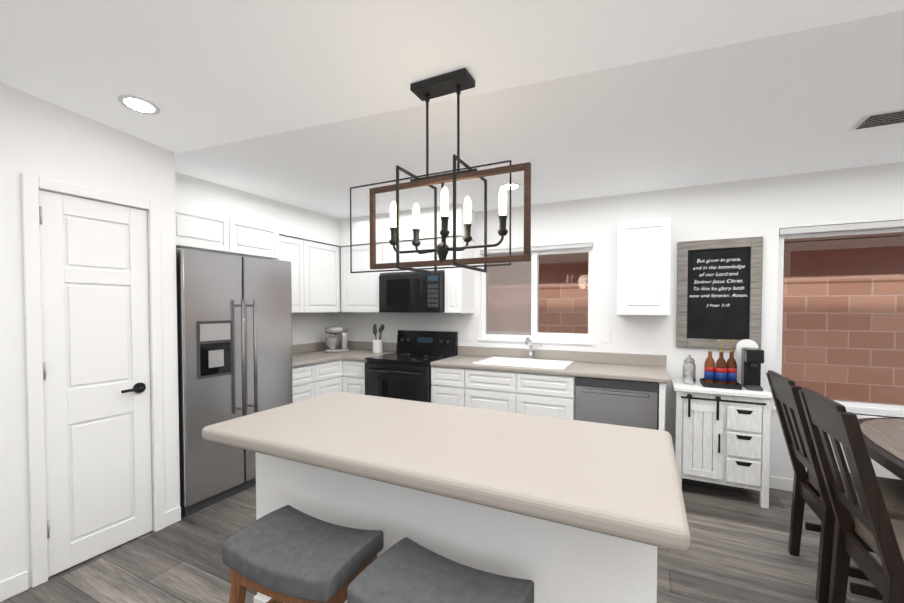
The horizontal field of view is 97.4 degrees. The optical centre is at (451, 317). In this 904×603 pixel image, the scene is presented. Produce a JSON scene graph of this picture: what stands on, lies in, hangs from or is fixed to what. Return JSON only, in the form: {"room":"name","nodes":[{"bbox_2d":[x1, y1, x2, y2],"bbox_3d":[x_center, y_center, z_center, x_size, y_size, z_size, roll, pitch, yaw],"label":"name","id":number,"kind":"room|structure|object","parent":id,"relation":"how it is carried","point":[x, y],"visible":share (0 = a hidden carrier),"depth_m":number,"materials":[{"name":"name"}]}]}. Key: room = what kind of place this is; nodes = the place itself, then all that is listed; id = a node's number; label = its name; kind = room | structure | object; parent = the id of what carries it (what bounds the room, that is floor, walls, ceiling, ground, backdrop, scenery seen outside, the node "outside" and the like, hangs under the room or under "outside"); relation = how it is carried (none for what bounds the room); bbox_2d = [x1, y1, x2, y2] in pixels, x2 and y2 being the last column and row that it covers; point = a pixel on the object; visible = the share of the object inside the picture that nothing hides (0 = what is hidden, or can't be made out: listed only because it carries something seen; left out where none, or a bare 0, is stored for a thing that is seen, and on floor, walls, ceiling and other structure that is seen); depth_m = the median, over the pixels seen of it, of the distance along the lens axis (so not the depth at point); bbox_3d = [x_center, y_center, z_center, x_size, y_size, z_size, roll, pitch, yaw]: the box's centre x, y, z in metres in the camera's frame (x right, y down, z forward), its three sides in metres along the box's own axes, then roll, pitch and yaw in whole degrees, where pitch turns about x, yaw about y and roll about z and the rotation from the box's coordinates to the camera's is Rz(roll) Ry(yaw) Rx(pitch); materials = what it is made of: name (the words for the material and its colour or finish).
{"room":"dining room and kitchen","nodes":[
{"label":"dining room and kitchen","id":0,"kind":"room"},
{"bbox_2d":[0,83,179,587],"bbox_3d":[-2.402,-0.290,2.446,0.880,3.300,0.830,1,2,26],"label":"wall","id":1,"kind":"structure","parent":0,"point":[41,138],"depth_m":2.04,"materials":[{"name":"paint"}]},
{"bbox_2d":[0,578,8,601],"bbox_3d":[-2.556,1.321,2.101,0.842,0.095,0.030,1,2,26],"label":"baseboard","id":2,"kind":"structure","parent":1,"relation":"attached to","point":[4,585],"depth_m":1.93,"materials":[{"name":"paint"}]},
{"bbox_2d":[21,173,164,587],"bbox_3d":[-1.997,0.320,2.268,0.094,2.090,0.620,1,2,26],"label":"pantry door","id":3,"kind":"structure","parent":1,"relation":"in","point":[85,277],"depth_m":2.23,"materials":[{"name":"paint"}]},
{"bbox_2d":[292,313,337,344],"bbox_3d":[-2.035,-0.328,4.032,0.140,3.300,2.340,1,2,26],"label":"wall","id":4,"kind":"structure","parent":0,"point":[308,327],"depth_m":4.67,"materials":[{"name":"paint"}]},
{"bbox_2d":[175,206,238,253],"bbox_3d":[-2.095,-0.644,3.036,0.616,0.280,0.507,1,2,26],"label":"upper cabinet","id":5,"kind":"object","parent":4,"relation":"attached to","point":[195,229],"depth_m":2.92,"materials":[{"name":"paint"}]},
{"bbox_2d":[236,219,282,260],"bbox_3d":[-1.912,-0.653,3.408,0.616,0.280,0.512,1,2,26],"label":"upper cabinet","id":6,"kind":"object","parent":4,"relation":"attached to","point":[255,239],"depth_m":3.33,"materials":[{"name":"paint"}]},
{"bbox_2d":[283,236,310,312],"bbox_3d":[-1.793,-0.426,3.973,0.337,0.760,0.597,1,2,26],"label":"upper cabinet","id":7,"kind":"object","parent":4,"relation":"attached to","point":[295,251],"depth_m":4.07,"materials":[{"name":"paint"}]},
{"bbox_2d":[292,342,339,351],"bbox_3d":[-1.756,0.351,4.426,0.019,0.100,1.408,1,2,26],"label":"backsplash","id":8,"kind":"structure","parent":4,"relation":"attached to","point":[319,346],"depth_m":4.63,"materials":[{"name":"beige stone"}]},
{"bbox_2d":[311,242,340,312],"bbox_3d":[-1.581,-0.437,4.402,0.337,0.760,0.590,1,2,26],"label":"upper cabinet","id":9,"kind":"object","parent":4,"relation":"attached to","point":[316,277],"depth_m":4.39,"materials":[{"name":"paint"}]},
{"bbox_2d":[175,172,475,246],"bbox_3d":[-1.119,-0.954,3.567,1.900,0.305,2.340,1,2,26],"label":"wall","id":10,"kind":"structure","parent":0,"point":[198,194],"depth_m":3.94,"materials":[{"name":"paint"}]},
{"bbox_2d":[0,478,882,602],"bbox_3d":[-1.026,1.435,0.980,9.880,0.080,7.280,1,2,26],"label":"floor","id":11,"kind":"structure","parent":0,"point":[737,551],"depth_m":2.21,"materials":[{"name":"grey wood"}]},
{"bbox_2d":[176,248,292,516],"bbox_3d":[-1.891,0.430,3.199,0.828,1.825,0.910,1,2,26],"label":"refrigerator","id":12,"kind":"object","parent":11,"relation":"on","point":[234,328],"visible":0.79,"depth_m":2.90,"materials":[{"name":"grey metal"}]},
{"bbox_2d":[292,364,311,402],"bbox_3d":[-1.697,0.890,3.882,0.617,0.872,0.461,1,2,26],"label":"base cabinet","id":13,"kind":"object","parent":11,"relation":"on","point":[301,377],"depth_m":3.75,"materials":[{"name":"paint"}]},
{"bbox_2d":[222,505,383,602],"bbox_3d":[-0.496,1.056,1.346,0.489,0.662,0.378,1,2,26],"label":"stool","id":14,"kind":"object","parent":11,"relation":"on","point":[287,554],"visible":1,"depth_m":1.27,"materials":[{"name":"fabric"}]},
{"bbox_2d":[312,360,343,397],"bbox_3d":[-1.518,0.883,4.177,0.677,0.872,0.455,1,2,26],"label":"base cabinet","id":15,"kind":"object","parent":11,"relation":"on","point":[317,370],"depth_m":4.05,"materials":[{"name":"paint"}]},
{"bbox_2d":[292,348,371,367],"bbox_3d":[-1.481,0.424,4.293,0.632,0.040,1.408,1,2,26],"label":"countertop","id":16,"kind":"structure","parent":15,"relation":"on","point":[299,359],"depth_m":4.17,"materials":[{"name":"beige stone"}]},
{"bbox_2d":[323,326,348,352],"bbox_3d":[-1.349,0.244,4.628,0.281,0.302,0.178,-1,1,-24],"label":"stand mixer","id":17,"kind":"object","parent":16,"relation":"on","point":[332,342],"visible":1,"depth_m":4.59,"materials":[{"name":"silver metal"}]},
{"bbox_2d":[344,352,394,359],"bbox_3d":[-0.906,0.421,4.442,0.340,0.040,0.632,1,2,26],"label":"countertop","id":18,"kind":"structure","parent":15,"relation":"on","point":[355,355],"depth_m":4.26,"materials":[{"name":"beige stone"}]},
{"bbox_2d":[372,324,383,352],"bbox_3d":[-0.840,0.232,4.494,0.177,0.333,0.123,1,2,26],"label":"utensil crock","id":19,"kind":"object","parent":18,"relation":"on","point":[377,345],"visible":1,"depth_m":4.45,"materials":[{"name":"white ceramic"}]},
{"bbox_2d":[344,360,366,394],"bbox_3d":[-0.914,0.877,4.438,0.340,0.872,0.667,1,2,26],"label":"base cabinet","id":20,"kind":"object","parent":11,"relation":"on","point":[354,372],"depth_m":4.17,"materials":[{"name":"paint"}]},
{"bbox_2d":[364,330,457,402],"bbox_3d":[-0.430,0.737,4.170,0.754,1.165,0.714,1,2,26],"label":"range","id":21,"kind":"object","parent":11,"relation":"on","point":[403,371],"visible":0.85,"depth_m":4.00,"materials":[{"name":"black metal"}]},
{"bbox_2d":[347,537,533,602],"bbox_3d":[-0.029,1.061,1.117,0.477,0.662,0.362,1,2,29],"label":"stool","id":22,"kind":"object","parent":11,"relation":"on","point":[405,570],"visible":1,"depth_m":1.12,"materials":[{"name":"fabric"}]},
{"bbox_2d":[431,366,469,406],"bbox_3d":[0.118,0.888,3.959,0.413,0.872,0.617,1,2,26],"label":"base cabinet","id":23,"kind":"object","parent":11,"relation":"on","point":[449,387],"depth_m":3.68,"materials":[{"name":"paint"}]},
{"bbox_2d":[254,456,656,602],"bbox_3d":[-0.044,0.942,1.706,1.654,0.872,0.574,1,2,26],"label":"kitchen island","id":24,"kind":"object","parent":11,"relation":"on","point":[563,567],"depth_m":1.33,"materials":[{"name":"paint"}]},
{"bbox_2d":[202,392,690,551],"bbox_3d":[-0.082,0.478,1.608,1.740,0.060,0.800,1,2,26],"label":"island countertop","id":25,"kind":"structure","parent":24,"relation":"on","point":[620,484],"depth_m":1.33,"materials":[{"name":"beige stone"}]},
{"bbox_2d":[470,370,521,413],"bbox_3d":[0.466,0.893,3.788,0.600,0.872,0.617,1,2,26],"label":"base cabinet","id":26,"kind":"object","parent":11,"relation":"on","point":[517,380],"depth_m":3.48,"materials":[{"name":"paint"}]},
{"bbox_2d":[522,374,574,419],"bbox_3d":[0.874,0.897,3.587,0.538,0.872,0.617,1,2,26],"label":"base cabinet","id":27,"kind":"object","parent":11,"relation":"on","point":[547,395],"depth_m":3.28,"materials":[{"name":"paint"}]},
{"bbox_2d":[430,354,669,382],"bbox_3d":[0.823,0.441,3.593,1.987,0.040,0.632,1,2,26],"label":"countertop","id":28,"kind":"structure","parent":27,"relation":"on","point":[611,370],"depth_m":3.34,"materials":[{"name":"beige stone"}]},
{"bbox_2d":[478,354,573,369],"bbox_3d":[0.667,0.524,3.676,0.820,0.234,0.520,1,2,26],"label":"sink","id":29,"kind":"object","parent":28,"relation":"in","point":[542,363],"depth_m":3.79,"materials":[{"name":"white ceramic"}]},
{"bbox_2d":[525,337,541,358],"bbox_3d":[0.776,0.295,3.806,0.141,0.217,0.204,1,2,26],"label":"faucet","id":30,"kind":"object","parent":28,"relation":"on","point":[529,340],"visible":1,"depth_m":3.87,"materials":[{"name":"silver metal"}]},
{"bbox_2d":[575,377,658,429],"bbox_3d":[1.373,0.906,3.306,0.598,0.868,0.588,1,2,26],"label":"dishwasher","id":31,"kind":"object","parent":11,"relation":"on","point":[620,402],"visible":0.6,"depth_m":3.05,"materials":[{"name":"grey metal"}]},
{"bbox_2d":[671,379,772,508],"bbox_3d":[2.058,0.938,3.081,0.610,0.815,0.428,1,2,26],"label":"base cabinet","id":32,"kind":"object","parent":11,"relation":"on","point":[721,436],"visible":0.83,"depth_m":2.91,"materials":[{"name":"white wood"}]},
{"bbox_2d":[682,355,695,384],"bbox_3d":[1.898,0.411,3.174,0.092,0.232,0.092,1,2,26],"label":"canister","id":33,"kind":"object","parent":32,"relation":"on","point":[689,372],"visible":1,"depth_m":3.14,"materials":[{"name":"clear glass"}]},
{"bbox_2d":[700,378,741,389],"bbox_3d":[2.077,0.512,3.077,0.240,0.035,0.220,1,2,26],"label":"tray","id":34,"kind":"object","parent":32,"relation":"on","point":[738,386],"visible":0.75,"depth_m":2.98,"materials":[{"name":"black metal"}]},
{"bbox_2d":[704,351,714,382],"bbox_3d":[2.028,0.392,3.121,0.074,0.255,0.073,1,2,26],"label":"syrup bottle","id":35,"kind":"object","parent":34,"relation":"on","point":[709,370],"visible":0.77,"depth_m":3.10,"materials":[{"name":"orange glass"}]},
{"bbox_2d":[715,340,726,383],"bbox_3d":[2.077,0.345,3.062,0.074,0.352,0.073,1,2,26],"label":"syrup bottle","id":36,"kind":"object","parent":34,"relation":"on","point":[721,372],"visible":0.88,"depth_m":3.04,"materials":[{"name":"brown glass"}]},
{"bbox_2d":[726,340,736,384],"bbox_3d":[2.154,0.345,3.058,0.074,0.352,0.073,1,2,26],"label":"syrup bottle","id":37,"kind":"object","parent":34,"relation":"on","point":[731,363],"visible":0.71,"depth_m":3.03,"materials":[{"name":"brown glass"}]},
{"bbox_2d":[736,339,757,383],"bbox_3d":[2.312,0.348,3.108,0.140,0.360,0.060,1,2,26],"label":"pod holder","id":38,"kind":"object","parent":32,"relation":"on","point":[741,344],"visible":0.27,"depth_m":3.13,"materials":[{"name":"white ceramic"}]},
{"bbox_2d":[741,347,763,390],"bbox_3d":[2.259,0.382,2.985,0.105,0.300,0.200,1,2,26],"label":"coffee maker","id":39,"kind":"object","parent":32,"relation":"on","point":[752,360],"visible":1,"depth_m":2.96,"materials":[{"name":"black plastic"}]},
{"bbox_2d":[766,370,903,602],"bbox_3d":[2.031,0.841,2.015,0.620,1.060,0.485,1,2,26],"label":"dining chair","id":40,"kind":"object","parent":11,"relation":"on","point":[809,487],"visible":0.54,"depth_m":2.03,"materials":[{"name":"brown wood"}]},
{"bbox_2d":[798,387,903,602],"bbox_3d":[1.784,0.853,1.513,0.620,1.060,0.485,1,2,26],"label":"dining chair","id":41,"kind":"object","parent":11,"relation":"on","point":[865,528],"visible":1,"depth_m":1.58,"materials":[{"name":"brown wood"}]},
{"bbox_2d":[858,417,903,480],"bbox_3d":[2.414,0.999,1.485,1.160,0.769,1.860,1,2,26],"label":"dining table","id":42,"kind":"object","parent":11,"relation":"on","point":[884,438],"visible":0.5,"depth_m":1.94,"materials":[{"name":"brown wood"}]},
{"bbox_2d":[0,0,903,218],"bbox_3d":[-1.026,-1.308,0.915,9.880,0.529,7.280,1,2,26],"label":"ceiling","id":43,"kind":"structure","parent":0,"point":[317,106],"depth_m":1.86,"materials":[{"name":"paint"}]},
{"bbox_2d":[117,95,159,114],"bbox_3d":[-1.624,-1.103,2.061,0.176,0.019,0.176,1,2,26],"label":"recessed light","id":44,"kind":"object","parent":43,"relation":"in","point":[138,104],"visible":1,"depth_m":2.05,"materials":[{"name":"paint"}]},
{"bbox_2d":[350,68,530,274],"bbox_3d":[-0.168,-0.650,1.916,1.130,0.855,0.365,1,2,26],"label":"chandelier","id":45,"kind":"object","parent":43,"relation":"hanging from","point":[456,81],"visible":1,"depth_m":1.80,"materials":[{"name":"black metal"}]},
{"bbox_2d":[500,183,520,189],"bbox_3d":[0.488,-1.097,3.319,0.176,0.006,0.176,1,2,26],"label":"recessed light","id":46,"kind":"object","parent":43,"relation":"in","point":[513,186],"visible":0.79,"depth_m":3.30,"materials":[{"name":"paint"}]},
{"bbox_2d":[848,108,903,130],"bbox_3d":[2.388,-1.063,2.084,0.400,0.015,0.200,1,2,26],"label":"ceiling vent","id":47,"kind":"object","parent":43,"relation":"in","point":[883,118],"visible":1,"depth_m":2.12,"materials":[{"name":"metal"}]},
{"bbox_2d":[338,162,903,479],"bbox_3d":[0.550,-0.330,4.143,9.880,3.300,0.140,1,2,26],"label":"wall","id":48,"kind":"structure","parent":0,"point":[767,209],"depth_m":3.39,"materials":[{"name":"paint"}]},
{"bbox_2d":[341,243,387,312],"bbox_3d":[-0.955,-0.441,4.611,0.595,0.760,0.336,1,2,26],"label":"upper cabinet","id":49,"kind":"object","parent":48,"relation":"attached to","point":[359,292],"depth_m":4.47,"materials":[{"name":"paint"}]},
{"bbox_2d":[340,340,396,351],"bbox_3d":[-1.030,0.341,4.843,0.917,0.100,0.019,1,2,26],"label":"backsplash","id":50,"kind":"structure","parent":48,"relation":"attached to","point":[351,344],"depth_m":4.84,"materials":[{"name":"beige stone"}]},
{"bbox_2d":[381,241,416,272],"bbox_3d":[-0.492,-0.651,4.378,0.437,0.330,0.336,1,2,26],"label":"upper cabinet","id":51,"kind":"object","parent":48,"relation":"attached to","point":[388,255],"depth_m":4.24,"materials":[{"name":"paint"}]},
{"bbox_2d":[379,270,444,312],"bbox_3d":[-0.373,-0.268,4.262,0.752,0.422,0.457,1,2,26],"label":"microwave","id":52,"kind":"object","parent":51,"relation":"attached to","point":[409,292],"visible":0.96,"depth_m":4.08,"materials":[{"name":"black metal"}]},
{"bbox_2d":[417,238,444,270],"bbox_3d":[-0.202,-0.648,4.236,0.437,0.330,0.336,1,2,26],"label":"upper cabinet","id":53,"kind":"object","parent":48,"relation":"attached to","point":[427,243],"depth_m":4.07,"materials":[{"name":"paint"}]},
{"bbox_2d":[445,236,473,312],"bbox_3d":[0.077,-0.429,4.103,0.185,0.760,0.336,1,2,26],"label":"upper cabinet","id":54,"kind":"object","parent":48,"relation":"attached to","point":[459,282],"depth_m":3.97,"materials":[{"name":"paint"}]},
{"bbox_2d":[463,330,469,340],"bbox_3d":[0.157,0.187,4.264,0.075,0.115,0.009,1,2,26],"label":"electrical outlet","id":55,"kind":"object","parent":48,"relation":"attached to","point":[466,334],"visible":1,"depth_m":4.26,"materials":[{"name":"plastic"}]},
{"bbox_2d":[477,243,593,344],"bbox_3d":[0.825,-0.229,3.990,1.170,0.955,0.145,1,2,26],"label":"window","id":56,"kind":"structure","parent":48,"relation":"in","point":[535,335],"depth_m":4.04,"materials":[{"name":"plastic"}]},
{"bbox_2d":[458,346,665,365],"bbox_3d":[0.959,0.364,3.866,1.987,0.100,0.019,1,2,26],"label":"backsplash","id":57,"kind":"structure","parent":48,"relation":"attached to","point":[483,352],"depth_m":3.75,"materials":[{"name":"beige stone"}]},
{"bbox_2d":[617,218,670,315],"bbox_3d":[1.614,-0.406,3.348,0.390,0.770,0.337,1,2,26],"label":"upper cabinet","id":58,"kind":"object","parent":48,"relation":"attached to","point":[643,264],"visible":1,"depth_m":3.19,"materials":[{"name":"paint"}]},
{"bbox_2d":[644,331,652,343],"bbox_3d":[1.728,0.175,3.491,0.075,0.115,0.009,1,2,26],"label":"electrical outlet","id":59,"kind":"object","parent":48,"relation":"attached to","point":[648,337],"visible":1,"depth_m":3.49,"materials":[{"name":"paint"}]},
{"bbox_2d":[676,236,762,348],"bbox_3d":[2.175,-0.194,3.248,0.580,0.890,0.031,1,2,26],"label":"framed sign","id":60,"kind":"object","parent":48,"relation":"attached to","point":[719,289],"visible":1,"depth_m":3.24,"materials":[{"name":"grey wood"}]},
{"bbox_2d":[769,476,792,491],"bbox_3d":[3.343,1.306,2.723,3.300,0.095,0.012,1,2,26],"label":"baseboard","id":61,"kind":"structure","parent":48,"relation":"attached to","point":[779,483],"depth_m":3.10,"materials":[{"name":"paint"}]},
{"bbox_2d":[772,220,903,418],"bbox_3d":[3.279,0.025,2.789,1.640,1.425,0.145,1,2,26],"label":"dining room window","id":62,"kind":"structure","parent":48,"relation":"in","point":[874,409],"depth_m":2.96,"materials":[{"name":"plastic"}]},
{"label":"outside","id":63,"kind":"structure","parent":0,"visible":0},
{"bbox_3d":[5.258,1.373,9.681,24.000,0.130,13.840,1,2,26],"label":"yard","id":64,"kind":"structure","parent":63,"visible":0},
{"bbox_2d":[488,274,903,405],"bbox_3d":[3.061,0.464,5.189,24.000,1.898,0.240,1,2,26],"label":"brick wall","id":65,"kind":"structure","parent":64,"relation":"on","point":[887,330],"depth_m":4.46,"materials":[{"name":"brown brick"}]},
{"bbox_2d":[488,232,903,284],"bbox_3d":[5.119,-1.120,9.339,24.000,4.868,6.470,1,2,26],"label":"neighbor house","id":66,"kind":"structure","parent":64,"relation":"on","point":[858,254],"depth_m":6.79,"materials":[{"name":"brick"}]}
]}

